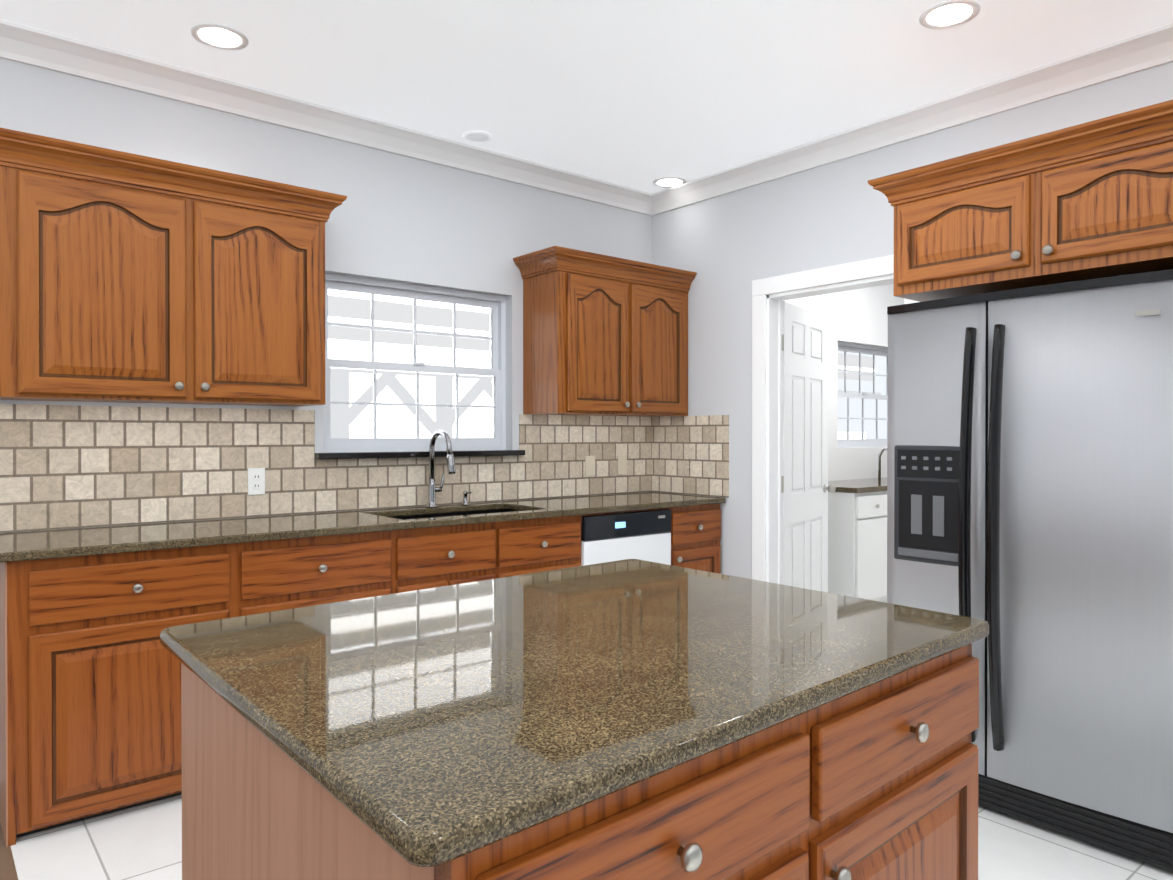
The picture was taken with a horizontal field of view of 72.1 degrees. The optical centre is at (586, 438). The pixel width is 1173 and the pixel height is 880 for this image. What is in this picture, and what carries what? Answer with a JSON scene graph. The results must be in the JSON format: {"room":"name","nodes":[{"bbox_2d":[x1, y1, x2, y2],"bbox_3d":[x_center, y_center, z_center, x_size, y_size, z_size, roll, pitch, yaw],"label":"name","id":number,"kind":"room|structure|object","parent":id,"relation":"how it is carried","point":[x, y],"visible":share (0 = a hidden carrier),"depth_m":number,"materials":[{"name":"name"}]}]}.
{"room":"kitchen","nodes":[
{"label":"kitchen","id":0,"kind":"room"},
{"bbox_2d":[0,822,17,879],"bbox_3d":[-1.236,1.326,-0.469,2.958,0.100,6.680,0,0,-40],"label":"floor","id":1,"kind":"structure","parent":0,"point":[7,868],"depth_m":2.40,"materials":[{"name":"brown wood"}]},
{"bbox_2d":[0,58,903,532],"bbox_3d":[-0.672,-0.124,4.251,9.880,2.750,0.140,0,0,-40],"label":"wall","id":2,"kind":"structure","parent":0,"point":[398,218],"depth_m":3.95,"materials":[{"name":"grey paint"}]},
{"bbox_2d":[0,128,331,406],"bbox_3d":[-1.626,-0.580,3.145,1.130,0.876,0.329,0,0,-40],"label":"upper cabinet","id":3,"kind":"object","parent":2,"relation":"attached to","point":[125,277],"depth_m":2.96,"materials":[{"name":"brown wood"}]},
{"bbox_2d":[248,468,264,494],"bbox_3d":[-1.434,0.185,3.506,0.072,0.116,0.009,0,0,-40],"label":"electrical outlet plate","id":4,"kind":"object","parent":2,"relation":"attached to","point":[256,481],"visible":1,"depth_m":3.50,"materials":[{"name":"white plastic"}]},
{"bbox_2d":[0,404,728,532],"bbox_3d":[-0.680,0.103,3.747,3.360,0.469,0.625,0,0,-40],"label":"tile backsplash","id":5,"kind":"structure","parent":2,"relation":"attached to","point":[68,466],"depth_m":3.54,"materials":[{"name":"tile"}]},
{"bbox_2d":[323,273,505,451],"bbox_3d":[-0.871,-0.358,4.122,1.050,0.840,0.074,0,0,-40],"label":"window","id":6,"kind":"structure","parent":2,"relation":"in","point":[409,367],"depth_m":4.09,"materials":[{"name":"white glass"}]},
{"bbox_2d":[315,450,524,458],"bbox_3d":[-0.807,0.076,4.048,1.140,0.028,0.124,0,0,-40],"label":"window sill","id":7,"kind":"structure","parent":2,"relation":"attached to","point":[360,455],"depth_m":3.93,"materials":[{"name":"black stone"}]},
{"bbox_2d":[585,456,594,475],"bbox_3d":[0.023,0.159,4.722,0.072,0.116,0.008,0,0,-40],"label":"switch plate","id":8,"kind":"object","parent":2,"relation":"attached to","point":[589,465],"visible":1,"depth_m":4.72,"materials":[{"name":"beige plastic"}]},
{"bbox_2d":[513,246,696,416],"bbox_3d":[0.151,-0.559,4.597,1.122,0.847,0.376,0,0,-40],"label":"upper cabinet","id":9,"kind":"object","parent":2,"relation":"attached to","point":[604,335],"visible":1,"depth_m":4.39,"materials":[{"name":"brown wood"}]},
{"bbox_2d":[618,455,626,474],"bbox_3d":[0.217,0.158,4.884,0.072,0.116,0.008,0,0,-40],"label":"switch plate","id":10,"kind":"object","parent":2,"relation":"attached to","point":[622,464],"visible":1,"depth_m":4.88,"materials":[{"name":"beige plastic"}]},
{"bbox_2d":[837,342,887,446],"bbox_3d":[2.305,-0.357,6.770,1.000,0.850,0.074,0,0,-40],"label":"window","id":11,"kind":"structure","parent":2,"relation":"in","point":[862,394],"depth_m":6.77,"materials":[{"name":"white glass"}]},
{"bbox_2d":[404,518,551,573],"bbox_3d":[-0.470,0.475,3.653,0.780,0.209,0.012,0,0,-40],"label":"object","id":12,"kind":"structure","parent":0,"relation":"attached to","point":[489,543],"depth_m":3.55,"materials":[{"name":"brown wood"}]},
{"bbox_2d":[400,558,555,581],"bbox_3d":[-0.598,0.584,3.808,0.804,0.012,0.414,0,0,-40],"label":"door","id":13,"kind":"structure","parent":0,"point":[438,572],"depth_m":3.54,"materials":[{"name":"brown wood"}]},
{"bbox_2d":[0,0,1172,192],"bbox_3d":[1.423,-1.536,1.732,9.880,0.100,6.680,0,0,-40],"label":"ceiling","id":14,"kind":"structure","parent":0,"point":[642,95],"depth_m":3.17,"materials":[{"name":"white paint"}]},
{"bbox_2d":[191,23,248,49],"bbox_3d":[-1.360,-1.489,2.993,0.196,0.007,0.196,0,0,-40],"label":"recessed light","id":15,"kind":"object","parent":14,"relation":"in","point":[218,36],"visible":1,"depth_m":2.98,"materials":[{"name":"white plastic"}]},
{"bbox_2d":[462,131,492,141],"bbox_3d":[-0.538,-1.494,3.990,0.150,0.006,0.150,0,0,-40],"label":"ceiling vent","id":16,"kind":"object","parent":14,"relation":"in","point":[477,136],"visible":1,"depth_m":3.98,"materials":[{"name":"white paint"}]},
{"bbox_2d":[0,19,1172,215],"bbox_3d":[0.098,-1.427,0.628,6.150,0.105,6.400,0,0,-40],"label":"crown molding","id":17,"kind":"structure","parent":14,"relation":"attached to","point":[20,43],"depth_m":3.56,"materials":[{"name":"white"}]},
{"bbox_2d":[653,177,685,187],"bbox_3d":[0.486,-1.498,4.714,0.196,0.007,0.196,0,0,-40],"label":"recessed light","id":18,"kind":"object","parent":14,"relation":"in","point":[667,182],"visible":0.96,"depth_m":4.71,"materials":[{"name":"white"}]},
{"bbox_2d":[919,0,979,28],"bbox_3d":[1.274,-1.488,2.832,0.196,0.007,0.196,0,0,-40],"label":"recessed light","id":19,"kind":"object","parent":14,"relation":"in","point":[948,14],"visible":1,"depth_m":2.83,"materials":[{"name":"white"}]},
{"bbox_2d":[11,794,1172,879],"bbox_3d":[2.558,1.310,2.695,6.922,0.100,6.680,0,0,-40],"label":"floor","id":20,"kind":"structure","parent":0,"point":[142,842],"depth_m":2.46,"materials":[{"name":"white tile"}]},
{"bbox_2d":[0,530,399,846],"bbox_3d":[-1.470,0.815,3.114,1.295,0.885,0.588,0,0,-40],"label":"base cabinet","id":21,"kind":"object","parent":20,"relation":"on","point":[90,694],"depth_m":2.66,"materials":[{"name":"brown wood"}]},
{"bbox_2d":[0,492,725,561],"bbox_3d":[-0.697,0.354,3.733,3.383,0.030,0.603,0,0,-40],"label":"countertop","id":22,"kind":"structure","parent":21,"relation":"on","point":[33,546],"depth_m":3.15,"materials":[{"name":"brown stone"}]},
{"bbox_2d":[424,430,455,509],"bbox_3d":[-0.693,0.146,3.927,0.093,0.383,0.242,0,0,-40],"label":"faucet","id":23,"kind":"object","parent":22,"relation":"on","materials":[{"name":"silver metal"}]},
{"bbox_2d":[396,510,495,517],"bbox_3d":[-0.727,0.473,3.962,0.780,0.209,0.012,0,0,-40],"label":"sink","id":24,"kind":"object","parent":22,"relation":"in","point":[453,511],"depth_m":3.95,"materials":[{"name":"black metal"}]},
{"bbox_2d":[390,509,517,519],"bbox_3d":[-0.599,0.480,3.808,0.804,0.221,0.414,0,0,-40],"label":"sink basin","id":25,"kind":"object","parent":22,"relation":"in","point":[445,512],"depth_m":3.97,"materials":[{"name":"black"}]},
{"bbox_2d":[400,558,580,592],"bbox_3d":[-0.588,0.936,3.850,1.004,0.635,0.588,0,0,-40],"label":"base cabinet","id":26,"kind":"object","parent":20,"relation":"on","point":[413,584],"depth_m":3.59,"materials":[{"name":"brown wood"}]},
{"bbox_2d":[181,631,988,879],"bbox_3d":[0.016,0.823,1.518,1.259,0.886,1.003,0,0,-42],"label":"kitchen island","id":27,"kind":"object","parent":20,"relation":"on","point":[874,779],"depth_m":1.16,"materials":[{"name":"brown wood"}]},
{"bbox_2d":[160,559,988,879],"bbox_3d":[-0.006,0.365,1.528,1.312,0.030,1.025,0,0,-42],"label":"island countertop","id":28,"kind":"structure","parent":27,"relation":"on","point":[430,722],"depth_m":1.20,"materials":[{"name":"brown stone"}]},
{"bbox_2d":[581,509,670,565],"bbox_3d":[0.037,0.815,4.360,0.606,0.872,0.585,0,0,-40],"label":"dishwasher","id":29,"kind":"object","parent":20,"relation":"on","point":[643,535],"visible":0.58,"depth_m":4.12,"materials":[{"name":"white metal"}]},
{"bbox_2d":[596,502,724,573],"bbox_3d":[0.429,0.806,4.697,0.422,0.885,0.588,0,0,-40],"label":"base cabinet","id":30,"kind":"object","parent":20,"relation":"on","point":[695,532],"depth_m":4.47,"materials":[{"name":"brown wood"}]},
{"bbox_2d":[828,487,886,602],"bbox_3d":[1.823,0.805,5.854,0.478,0.875,0.598,0,0,-40],"label":"base cabinet","id":31,"kind":"object","parent":20,"relation":"on","point":[857,538],"depth_m":5.57,"materials":[{"name":"white painted wood"}]},
{"bbox_2d":[828,479,886,490],"bbox_3d":[2.444,0.346,6.363,2.108,0.036,0.608,0,0,-40],"label":"countertop","id":32,"kind":"structure","parent":31,"relation":"on","point":[854,484],"depth_m":5.84,"materials":[{"name":"stone"}]},
{"bbox_2d":[876,447,886,478],"bbox_3d":[2.442,0.198,6.531,0.021,0.258,0.171,0,0,-40],"label":"faucet","id":33,"kind":"object","parent":32,"relation":"on","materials":[{"name":"silver metal"}]},
{"bbox_2d":[887,269,1172,871],"bbox_3d":[1.661,0.379,2.837,0.872,1.730,0.925,0,0,-40],"label":"refrigerator","id":34,"kind":"object","parent":20,"relation":"on","point":[1030,475],"visible":0.85,"depth_m":2.53,"materials":[{"name":"silver metal"}]},
{"bbox_2d":[652,61,1172,578],"bbox_3d":[2.505,-0.115,2.643,0.120,2.750,6.400,0,0,-40],"label":"wall","id":35,"kind":"structure","parent":0,"point":[728,247],"depth_m":4.37,"materials":[{"name":"grey paint"}]},
{"bbox_2d":[783,301,835,591],"bbox_3d":[1.276,0.240,4.789,0.745,2.000,0.292,0,0,-40],"label":"door","id":36,"kind":"structure","parent":35,"relation":"in","point":[806,488],"depth_m":4.73,"materials":[{"name":"white wood"}]},
{"bbox_2d":[752,255,918,584],"bbox_3d":[1.285,0.192,4.107,0.158,2.120,0.990,0,0,-40],"label":"door frame","id":37,"kind":"structure","parent":35,"relation":"attached to","point":[770,295],"depth_m":4.38,"materials":[{"name":"white wood"}]},
{"bbox_2d":[867,100,1172,301],"bbox_3d":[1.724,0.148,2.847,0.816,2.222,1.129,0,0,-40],"label":"wall cabinet","id":38,"kind":"object","parent":35,"relation":"attached to","point":[1089,200],"visible":1,"depth_m":2.61,"materials":[{"name":"brown wood"}]}
]}

